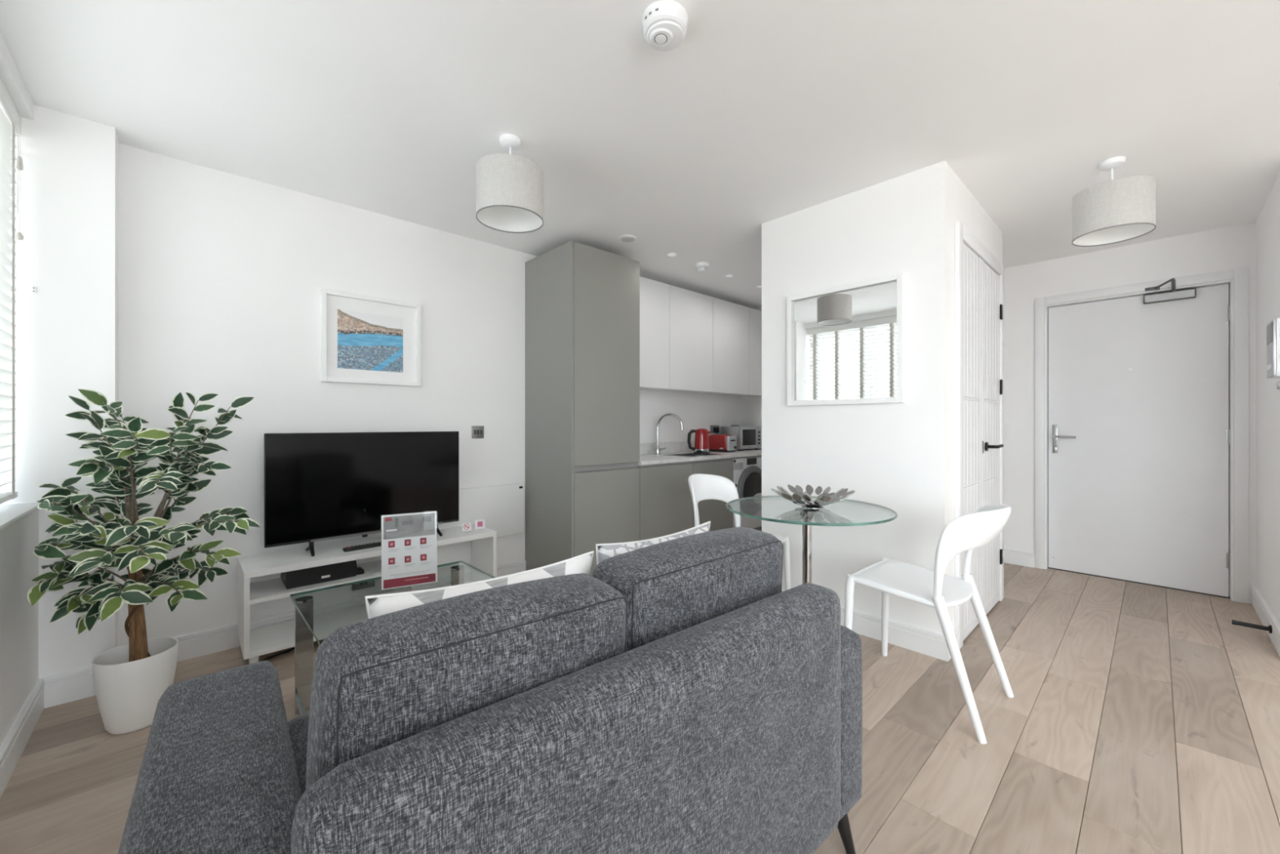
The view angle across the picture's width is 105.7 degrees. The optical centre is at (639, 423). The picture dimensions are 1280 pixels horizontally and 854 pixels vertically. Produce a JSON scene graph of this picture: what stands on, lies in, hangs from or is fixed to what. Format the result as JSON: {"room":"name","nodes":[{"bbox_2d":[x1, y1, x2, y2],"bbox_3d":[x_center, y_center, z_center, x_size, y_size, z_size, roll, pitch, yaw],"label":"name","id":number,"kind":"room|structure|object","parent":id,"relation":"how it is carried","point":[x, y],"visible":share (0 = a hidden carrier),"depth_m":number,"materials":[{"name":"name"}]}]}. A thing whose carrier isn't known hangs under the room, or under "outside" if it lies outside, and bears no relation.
{"room":"living room","nodes":[
{"label":"living room","id":0,"kind":"room"},
{"bbox_2d":[0,32,39,746],"bbox_3d":[-0.351,-0.040,-0.502,0.360,2.450,6.350,0,0,-43],"label":"wall","id":1,"kind":"structure","parent":0,"point":[19,564],"depth_m":1.69,"materials":[{"name":"white paint"}]},
{"bbox_2d":[0,78,23,503],"bbox_3d":[-1.688,-0.457,1.088,0.073,1.484,2.182,0,0,-43],"label":"blind","id":2,"kind":"object","parent":1,"relation":"attached to","point":[10,117],"visible":1,"depth_m":1.82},
{"bbox_2d":[0,502,40,532],"bbox_3d":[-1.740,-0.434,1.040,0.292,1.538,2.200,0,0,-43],"label":"window sill","id":3,"kind":"structure","parent":1,"relation":"in","point":[10,514],"depth_m":1.73,"materials":[{"name":"white paint"}]},
{"bbox_2d":[0,677,44,798],"bbox_3d":[-0.249,1.076,-0.337,0.016,0.118,6.250,0,0,-43],"label":"baseboard","id":4,"kind":"structure","parent":1,"relation":"attached to","point":[13,745],"depth_m":1.66,"materials":[{"name":"white wood"}]},
{"bbox_2d":[0,104,118,678],"bbox_3d":[-2.541,-0.040,1.976,0.567,2.450,0.260,0,0,-43],"label":"wall","id":5,"kind":"structure","parent":0,"point":[66,331],"depth_m":1.98,"materials":[{"name":"white paint"}]},
{"bbox_2d":[31,285,35,293],"bbox_3d":[-2.403,-0.530,1.923,0.012,0.028,0.006,0,0,-43],"label":"cleat","id":6,"kind":"object","parent":5,"relation":"attached to","point":[33,288],"visible":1,"depth_m":1.92,"materials":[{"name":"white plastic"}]},
{"bbox_2d":[44,666,95,708],"bbox_3d":[-2.309,1.076,2.004,0.191,0.118,0.016,0,0,-43],"label":"baseboard","id":7,"kind":"structure","parent":5,"relation":"attached to","point":[64,687],"depth_m":1.98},
{"bbox_2d":[91,636,178,734],"bbox_3d":[-1.906,0.997,1.839,0.228,0.276,0.228,0,0,-43],"label":"pot","id":8,"kind":"object","parent":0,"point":[130,682],"depth_m":1.78,"materials":[{"name":"white ceramic"}]},
{"bbox_2d":[118,143,740,645],"bbox_3d":[-0.465,-0.040,4.053,5.303,2.450,0.120,0,0,-43],"label":"wall","id":9,"kind":"structure","parent":0,"point":[222,275],"depth_m":2.61,"materials":[{"name":"white paint"}]},
{"bbox_2d":[171,560,525,661],"bbox_3d":[-1.600,1.076,2.892,2.059,0.118,0.016,0,0,-43],"label":"baseboard","id":10,"kind":"structure","parent":9,"relation":"attached to","point":[195,644],"depth_m":2.50,"materials":[{"name":"white wood"}]},
{"bbox_2d":[351,579,374,591],"bbox_3d":[-1.631,0.935,2.865,0.120,0.080,0.012,0,0,-43],"label":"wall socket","id":11,"kind":"object","parent":9,"relation":"attached to","point":[371,583],"visible":0.47,"depth_m":2.86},
{"bbox_2d":[320,288,421,386],"bbox_3d":[-1.587,-0.492,2.892,0.532,0.516,0.034,0,0,-43],"label":"framed picture","id":12,"kind":"object","parent":9,"relation":"attached to","point":[365,339],"visible":1,"depth_m":2.88,"materials":[{"name":"white paint"}]},
{"bbox_2d":[337,309,403,372],"bbox_3d":[-1.598,-0.484,2.889,0.352,0.336,0.001,0,0,-43],"label":"print","id":13,"kind":"object","parent":12,"relation":"attached to","point":[368,340],"depth_m":2.88},
{"bbox_2d":[471,426,484,438],"bbox_3d":[-1.118,0.060,3.348,0.086,0.086,0.012,0,0,-43],"label":"switch plate","id":14,"kind":"object","parent":9,"relation":"attached to","point":[477,432],"visible":1,"depth_m":3.35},
{"bbox_2d":[436,483,523,547],"bbox_3d":[-1.145,0.618,3.291,0.763,0.365,0.058,0,0,-43],"label":"heater","id":15,"kind":"object","parent":9,"relation":"attached to","point":[501,506],"visible":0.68,"depth_m":3.38,"materials":[{"name":"white metal"}]},
{"bbox_2d":[640,276,669,390],"bbox_3d":[-0.077,-0.749,4.109,0.601,0.903,0.330,0,0,-43],"label":"upper cabinet","id":16,"kind":"object","parent":9,"relation":"attached to","point":[654,295],"visible":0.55,"depth_m":4.06,"materials":[{"name":"white laminate"}]},
{"bbox_2d":[646,284,712,392],"bbox_3d":[0.361,-0.749,4.521,0.597,0.903,0.330,0,0,-43],"label":"upper cabinet","id":17,"kind":"object","parent":9,"relation":"attached to","point":[691,313],"visible":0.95,"depth_m":4.39,"materials":[{"name":"white laminate"}]},
{"bbox_2d":[710,425,719,434],"bbox_3d":[0.762,0.067,5.088,0.137,0.086,0.054,0,0,-43],"label":"wall socket","id":18,"kind":"object","parent":9,"relation":"attached to","point":[713,428],"visible":0.85,"depth_m":5.07,"materials":[{"name":"black plastic"}]},
{"bbox_2d":[689,297,748,395],"bbox_3d":[0.798,-0.749,4.932,0.595,0.903,0.330,0,0,-43],"label":"upper cabinet","id":19,"kind":"object","parent":9,"relation":"attached to","point":[730,320],"visible":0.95,"depth_m":4.78,"materials":[{"name":"white laminate"}]},
{"bbox_2d":[727,307,761,395],"bbox_3d":[1.128,-0.749,5.242,0.305,0.903,0.330,0,0,-43],"label":"upper cabinet","id":20,"kind":"object","parent":9,"relation":"attached to","point":[754,315],"visible":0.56,"depth_m":5.10,"materials":[{"name":"white laminate"}]},
{"bbox_2d":[0,0,1279,308],"bbox_3d":[1.570,-1.315,1.484,5.960,0.100,6.610,0,0,-43],"label":"ceiling","id":21,"kind":"structure","parent":0,"point":[764,111],"depth_m":1.89,"materials":[{"name":"white paint"}]},
{"bbox_2d":[475,133,543,233],"bbox_3d":[-0.579,-1.086,2.167,0.291,0.358,0.291,0,0,-43],"label":"pendant lamp","id":22,"kind":"object","parent":21,"relation":"hanging from","point":[509,188],"visible":1,"depth_m":2.07,"materials":[{"name":"white fabric"}]},
{"bbox_2d":[618,235,636,242],"bbox_3d":[-0.082,-1.258,3.313,0.120,0.013,0.119,0,0,-43],"label":"ceiling light","id":23,"kind":"object","parent":21,"relation":"in","point":[627,238],"visible":1,"depth_m":3.29,"materials":[{"name":"white plastic"}]},
{"bbox_2d":[641,0,688,51],"bbox_3d":[0.078,-1.234,1.522,0.144,0.062,0.144,0,0,-43],"label":"smoke detector","id":24,"kind":"object","parent":21,"relation":"attached to","point":[664,22],"visible":1,"depth_m":1.49,"materials":[{"name":"white plastic"}]},
{"bbox_2d":[666,252,677,257],"bbox_3d":[0.239,-1.263,3.635,0.090,0.004,0.090,0,0,-43],"label":"recessed light","id":25,"kind":"object","parent":21,"relation":"in","point":[670,254],"visible":1,"depth_m":3.62,"materials":[{"name":"white plastic"}]},
{"bbox_2d":[695,262,709,271],"bbox_3d":[0.496,-1.236,3.854,0.108,0.058,0.108,0,0,-43],"label":"detector","id":26,"kind":"object","parent":21,"relation":"attached to","point":[701,266],"visible":1,"depth_m":3.83,"materials":[{"name":"white plastic"}]},
{"bbox_2d":[724,274,734,277],"bbox_3d":[0.767,-1.263,4.156,0.090,0.004,0.090,0,0,-43],"label":"recessed light","id":27,"kind":"object","parent":21,"relation":"in","point":[726,275],"visible":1,"depth_m":4.16,"materials":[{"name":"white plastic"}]},
{"bbox_2d":[1071,156,1155,246],"bbox_3d":[2.282,-1.086,2.345,0.291,0.358,0.291,0,0,-43],"label":"pendant lamp","id":28,"kind":"object","parent":21,"relation":"hanging from","point":[1119,210],"visible":1,"depth_m":2.27,"materials":[{"name":"white fabric"}]},
{"bbox_2d":[0,562,1279,853],"bbox_3d":[1.679,1.175,1.587,5.660,0.080,6.610,0,0,-43],"label":"floor","id":29,"kind":"structure","parent":0,"point":[1139,718],"depth_m":1.74,"materials":[{"name":"brown wood"}]},
{"bbox_2d":[26,389,260,734],"bbox_3d":[-1.835,0.508,1.781,0.897,1.254,0.505,0,0,23],"label":"potted ficus","id":30,"kind":"object","parent":29,"relation":"on","point":[130,679],"visible":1,"depth_m":1.76,"materials":[{"name":"plant"}]},
{"bbox_2d":[258,646,294,661],"bbox_3d":[-1.761,1.129,2.437,0.057,0.010,0.327,0,0,9],"label":"cable","id":31,"kind":"object","parent":29,"relation":"on","point":[292,648],"visible":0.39,"depth_m":2.37,"materials":[{"name":"black plastic"}]},
{"bbox_2d":[237,524,496,663],"bbox_3d":[-1.467,0.907,2.756,1.240,0.455,0.325,0,0,-43],"label":"tv stand","id":32,"kind":"object","parent":29,"relation":"on","point":[255,642],"visible":0.54,"depth_m":2.49,"materials":[{"name":"white laminate"}]},
{"bbox_2d":[249,560,381,604],"bbox_3d":[-1.646,0.824,2.590,0.708,0.018,0.321,0,0,-43],"label":"shelf","id":33,"kind":"object","parent":32,"relation":"attached to","point":[265,590],"depth_m":2.44,"materials":[{"name":"white laminate"}]},
{"bbox_2d":[280,560,364,589],"bbox_3d":[-1.663,0.774,2.553,0.353,0.082,0.152,0,0,-43],"label":"soundbox","id":34,"kind":"object","parent":32,"relation":"on","point":[316,575],"visible":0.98,"depth_m":2.48,"materials":[{"name":"black plastic"}]},
{"bbox_2d":[263,431,458,556],"bbox_3d":[-1.506,0.364,2.733,0.972,0.630,0.161,0,0,-43],"label":"television","id":35,"kind":"object","parent":32,"relation":"on","point":[317,486],"visible":0.86,"depth_m":2.63,"materials":[{"name":"black plastic"}]},
{"bbox_2d":[342,541,381,551],"bbox_3d":[-1.499,0.670,2.647,0.044,0.020,0.210,0,0,44],"label":"remote control","id":36,"kind":"object","parent":32,"relation":"on","point":[348,548],"visible":0.95,"depth_m":2.62,"materials":[{"name":"black plastic"}]},
{"bbox_2d":[462,522,471,531],"bbox_3d":[-1.092,0.654,3.058,0.052,0.052,0.020,0,0,-23],"label":"sign card","id":37,"kind":"object","parent":32,"relation":"on","point":[465,526],"visible":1,"depth_m":3.06,"materials":[{"name":"white paper"}]},
{"bbox_2d":[475,519,484,528],"bbox_3d":[-1.028,0.649,3.118,0.062,0.062,0.020,0,0,-23],"label":"sign card","id":38,"kind":"object","parent":32,"relation":"on","point":[479,524],"visible":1,"depth_m":3.12,"materials":[{"name":"paper"}]},
{"bbox_2d":[289,560,494,716],"bbox_3d":[-0.834,0.907,1.845,0.697,0.455,0.890,0,0,-43],"label":"coffee table","id":39,"kind":"object","parent":29,"relation":"on","point":[304,606],"visible":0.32,"depth_m":1.91,"materials":[{"name":"clear glass"}]},
{"bbox_2d":[381,511,437,590],"bbox_3d":[-0.957,0.528,2.019,0.218,0.303,0.082,0,0,-28],"label":"information sign","id":40,"kind":"object","parent":39,"relation":"on","point":[408,540],"visible":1,"depth_m":2.03,"materials":[{"name":"white paper"}]},
{"bbox_2d":[383,512,435,539],"bbox_3d":[-0.971,0.432,2.045,0.196,0.090,0.015,0,0,-28],"label":"photo","id":41,"kind":"object","parent":40,"relation":"attached to","point":[414,526],"depth_m":2.05},
{"bbox_2d":[117,526,862,853],"bbox_3d":[-0.204,0.705,1.145,1.400,0.865,0.869,0,0,-40],"label":"sofa","id":42,"kind":"object","parent":29,"relation":"on","point":[670,697],"visible":1,"depth_m":0.77,"materials":[{"name":"grey fabric"}]},
{"bbox_2d":[287,713,309,795],"bbox_3d":[-0.425,0.770,1.034,0.520,0.178,0.749,0,0,-40],"label":"seat cushion","id":43,"kind":"object","parent":42,"relation":"on","point":[298,726],"depth_m":1.06,"materials":[{"name":"grey fabric"}]},
{"bbox_2d":[305,573,626,790],"bbox_3d":[-0.251,0.499,0.810,0.506,0.432,0.193,0,0,-40],"label":"cushion","id":44,"kind":"object","parent":42,"relation":"on","point":[379,682],"depth_m":0.70,"materials":[{"name":"grey fabric"}]},
{"bbox_2d":[364,551,594,618],"bbox_3d":[-0.308,0.497,1.007,0.475,0.397,0.148,0,0,-39],"label":"throw cushion","id":45,"kind":"object","parent":42,"relation":"on","point":[377,605],"visible":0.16,"depth_m":0.94,"materials":[{"name":"grey and white geometric patterned cotton fabric"}]},
{"bbox_2d":[595,520,711,564],"bbox_3d":[0.036,0.495,1.339,0.425,0.402,0.139,0,0,-41],"label":"throw cushion","id":46,"kind":"object","parent":42,"relation":"on","point":[603,551],"visible":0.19,"depth_m":1.25,"materials":[{"name":"white fabric"}]},
{"bbox_2d":[591,526,782,651],"bbox_3d":[0.131,0.489,1.163,0.554,0.432,0.193,0,0,-40],"label":"cushion","id":47,"kind":"object","parent":42,"relation":"on","point":[672,586],"depth_m":1.05,"materials":[{"name":"grey fabric"}]},
{"bbox_2d":[524,240,639,575],"bbox_3d":[-0.427,-0.030,3.594,0.612,2.330,0.595,0,0,-43],"label":"tall cabinet","id":48,"kind":"object","parent":29,"relation":"on","point":[582,301],"visible":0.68,"depth_m":3.37,"materials":[{"name":"grey laminate"}]},
{"bbox_2d":[637,461,693,540],"bbox_3d":[0.016,0.722,4.011,0.603,0.826,0.595,0,0,-43],"label":"base cabinet","id":49,"kind":"object","parent":29,"relation":"on","point":[666,504],"visible":0.49,"depth_m":3.78,"materials":[{"name":"grey laminate"}]},
{"bbox_2d":[637,440,761,465],"bbox_3d":[0.568,0.244,4.524,2.109,0.128,0.609,0,0,-43],"label":"countertop","id":50,"kind":"structure","parent":49,"relation":"on","point":[647,451],"depth_m":4.44,"materials":[{"name":"stone"}]},
{"bbox_2d":[654,413,683,454],"bbox_3d":[0.258,0.095,4.375,0.262,0.373,0.054,0,0,17],"label":"tap","id":51,"kind":"object","parent":50,"relation":"on","point":[658,449],"visible":1,"depth_m":4.39,"materials":[{"name":"silver metal"}]},
{"bbox_2d":[666,453,722,462],"bbox_3d":[0.479,0.357,4.364,0.428,0.156,0.328,0,0,-43],"label":"sink","id":52,"kind":"object","parent":50,"relation":"in","point":[691,455],"visible":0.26,"depth_m":4.46,"materials":[{"name":"metal"}]},
{"bbox_2d":[687,428,710,454],"bbox_3d":[0.553,0.164,4.460,0.178,0.236,0.174,0,0,-43],"label":"kettle","id":53,"kind":"object","parent":50,"relation":"on","point":[701,435],"visible":1,"depth_m":4.41,"materials":[{"name":"red metal"}]},
{"bbox_2d":[708,434,736,452],"bbox_3d":[0.822,0.194,4.861,0.158,0.172,0.290,0,0,-43],"label":"toaster","id":54,"kind":"object","parent":50,"relation":"on","point":[717,442],"visible":0.88,"depth_m":4.78,"materials":[{"name":"red metal"}]},
{"bbox_2d":[720,426,760,450],"bbox_3d":[1.089,0.156,5.220,0.380,0.252,0.259,0,0,-43],"label":"microwave","id":55,"kind":"object","parent":50,"relation":"on","point":[747,437],"visible":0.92,"depth_m":5.10,"materials":[{"name":"silver metal"}]},
{"bbox_2d":[692,457,733,531],"bbox_3d":[0.439,0.722,4.409,0.554,0.826,0.595,0,0,-43],"label":"base cabinet","id":56,"kind":"object","parent":29,"relation":"on","point":[715,511],"visible":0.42,"depth_m":4.20,"materials":[{"name":"grey laminate"}]},
{"bbox_2d":[688,473,791,590],"bbox_3d":[0.533,0.728,2.856,0.459,0.821,0.552,0,0,-43],"label":"dining chair","id":57,"kind":"object","parent":29,"relation":"on","point":[702,486],"visible":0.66,"depth_m":3.04,"materials":[{"name":"white plastic"}]},
{"bbox_2d":[726,455,761,531],"bbox_3d":[0.884,0.723,4.796,0.596,0.805,0.606,0,0,-43],"label":"washing machine","id":58,"kind":"object","parent":29,"relation":"on","point":[747,470],"visible":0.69,"depth_m":4.55,"materials":[{"name":"white metal"}]},
{"bbox_2d":[725,495,897,583],"bbox_3d":[0.785,0.764,2.281,0.752,0.742,0.752,0,0,-43],"label":"dining table","id":59,"kind":"object","parent":29,"relation":"on","point":[806,513],"visible":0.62,"depth_m":2.26,"materials":[{"name":"clear glass"}]},
{"bbox_2d":[770,484,855,508],"bbox_3d":[0.815,0.351,2.292,0.377,0.084,0.379,0,0,-43],"label":"bowl","id":60,"kind":"object","parent":59,"relation":"on","point":[824,499],"visible":1,"depth_m":2.30,"materials":[{"name":"metal"}]},
{"bbox_2d":[844,504,1013,743],"bbox_3d":[1.221,0.728,2.046,0.459,0.821,0.552,0,0,-42],"label":"dining chair","id":61,"kind":"object","parent":29,"relation":"on","point":[939,590],"visible":1,"depth_m":1.95,"materials":[{"name":"white plastic"}]},
{"bbox_2d":[740,306,761,448],"bbox_3d":[1.758,-0.040,5.034,0.320,2.450,1.498,0,0,-43],"label":"wall","id":62,"kind":"structure","parent":0,"point":[750,406],"depth_m":5.36,"materials":[{"name":"white paint"}]},
{"bbox_2d":[761,160,1002,634],"bbox_3d":[1.586,-0.040,3.145,1.280,2.450,1.017,0,0,-43],"label":"wall","id":63,"kind":"structure","parent":0,"point":[899,457],"depth_m":2.60,"materials":[{"name":"white paint"}]},
{"bbox_2d":[786,272,905,405],"bbox_3d":[1.114,-0.433,2.689,0.032,0.656,0.647,0,0,-43],"label":"wall mirror","id":64,"kind":"object","parent":63,"relation":"attached to","point":[846,344],"visible":1,"depth_m":2.66,"materials":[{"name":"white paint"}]},
{"bbox_2d":[781,589,948,661],"bbox_3d":[1.119,1.076,2.695,0.016,0.118,1.033,0,0,-43],"label":"baseboard","id":65,"kind":"structure","parent":63,"relation":"attached to","point":[920,640],"depth_m":2.46,"materials":[{"name":"white wood"}]},
{"bbox_2d":[948,625,958,660],"bbox_3d":[1.533,1.076,2.385,0.162,0.118,0.016,0,0,-43],"label":"baseboard","id":66,"kind":"structure","parent":63,"relation":"attached to","point":[955,627],"depth_m":2.42,"materials":[{"name":"white wood"}]},
{"bbox_2d":[954,220,1004,648],"bbox_3d":[1.991,0.058,2.773,1.040,2.155,0.080,0,0,-43],"label":"door","id":67,"kind":"structure","parent":63,"relation":"in","point":[979,276],"depth_m":2.73,"materials":[{"name":"white wood"}]},
{"bbox_2d":[1004,221,1255,604],"bbox_3d":[3.195,-0.040,3.886,0.200,2.450,2.142,0,0,-43],"label":"wall","id":68,"kind":"structure","parent":0,"point":[1230,247],"depth_m":3.68,"materials":[{"name":"white paint"}]},
{"bbox_2d":[1004,423,1008,434],"bbox_3d":[2.978,0.045,3.962,0.012,0.086,0.060,0,0,-43],"label":"light switch","id":69,"kind":"object","parent":68,"relation":"attached to","point":[1006,425],"visible":0.58,"depth_m":3.95,"materials":[{"name":"white plastic"}]},
{"bbox_2d":[1004,547,1035,567],"bbox_3d":[2.767,1.076,4.184,0.016,0.118,1.002,0,0,-43],"label":"baseboard","id":70,"kind":"structure","parent":68,"relation":"attached to","point":[1016,557],"depth_m":3.88,"materials":[{"name":"white wood"}]},
{"bbox_2d":[1034,266,1248,604],"bbox_3d":[3.438,0.076,3.406,0.345,2.117,1.054,0,0,-43],"label":"door","id":71,"kind":"structure","parent":68,"relation":"in","point":[1141,390],"depth_m":3.41,"materials":[{"name":"wood"}]},
{"bbox_2d":[1255,173,1279,624],"bbox_3d":[4.488,-0.040,1.731,1.270,2.450,2.770,0,0,-43],"label":"wall","id":72,"kind":"structure","parent":0,"point":[1268,222],"depth_m":2.73,"materials":[{"name":"white paint"}]},
{"bbox_2d":[1231,619,1271,633],"bbox_3d":[3.247,1.073,2.576,0.042,0.041,0.131,0,0,-43],"label":"door stop","id":73,"kind":"object","parent":72,"relation":"attached to","point":[1268,628],"visible":1,"depth_m":2.57,"materials":[{"name":"black metal"}]},
{"bbox_2d":[1251,585,1279,656],"bbox_3d":[3.461,1.076,2.677,1.070,0.118,0.016,0,0,-43],"label":"baseboard","id":74,"kind":"structure","parent":72,"relation":"attached to","point":[1266,616],"depth_m":2.66,"materials":[{"name":"white wood"}]},
{"bbox_2d":[1266,318,1279,378],"bbox_3d":[3.153,-0.369,2.406,0.190,0.280,0.043,0,0,-43],"label":"intercom","id":75,"kind":"object","parent":72,"relation":"attached to","point":[1273,326],"visible":1,"depth_m":2.35,"materials":[{"name":"white plastic"}]},
{"bbox_2d":[1276,378,1279,392],"bbox_3d":[3.043,-0.180,2.296,0.060,0.070,0.034,0,0,-43],"label":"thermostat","id":76,"kind":"object","parent":72,"relation":"attached to","point":[1277,383],"visible":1,"depth_m":2.30,"materials":[{"name":"white plastic"}]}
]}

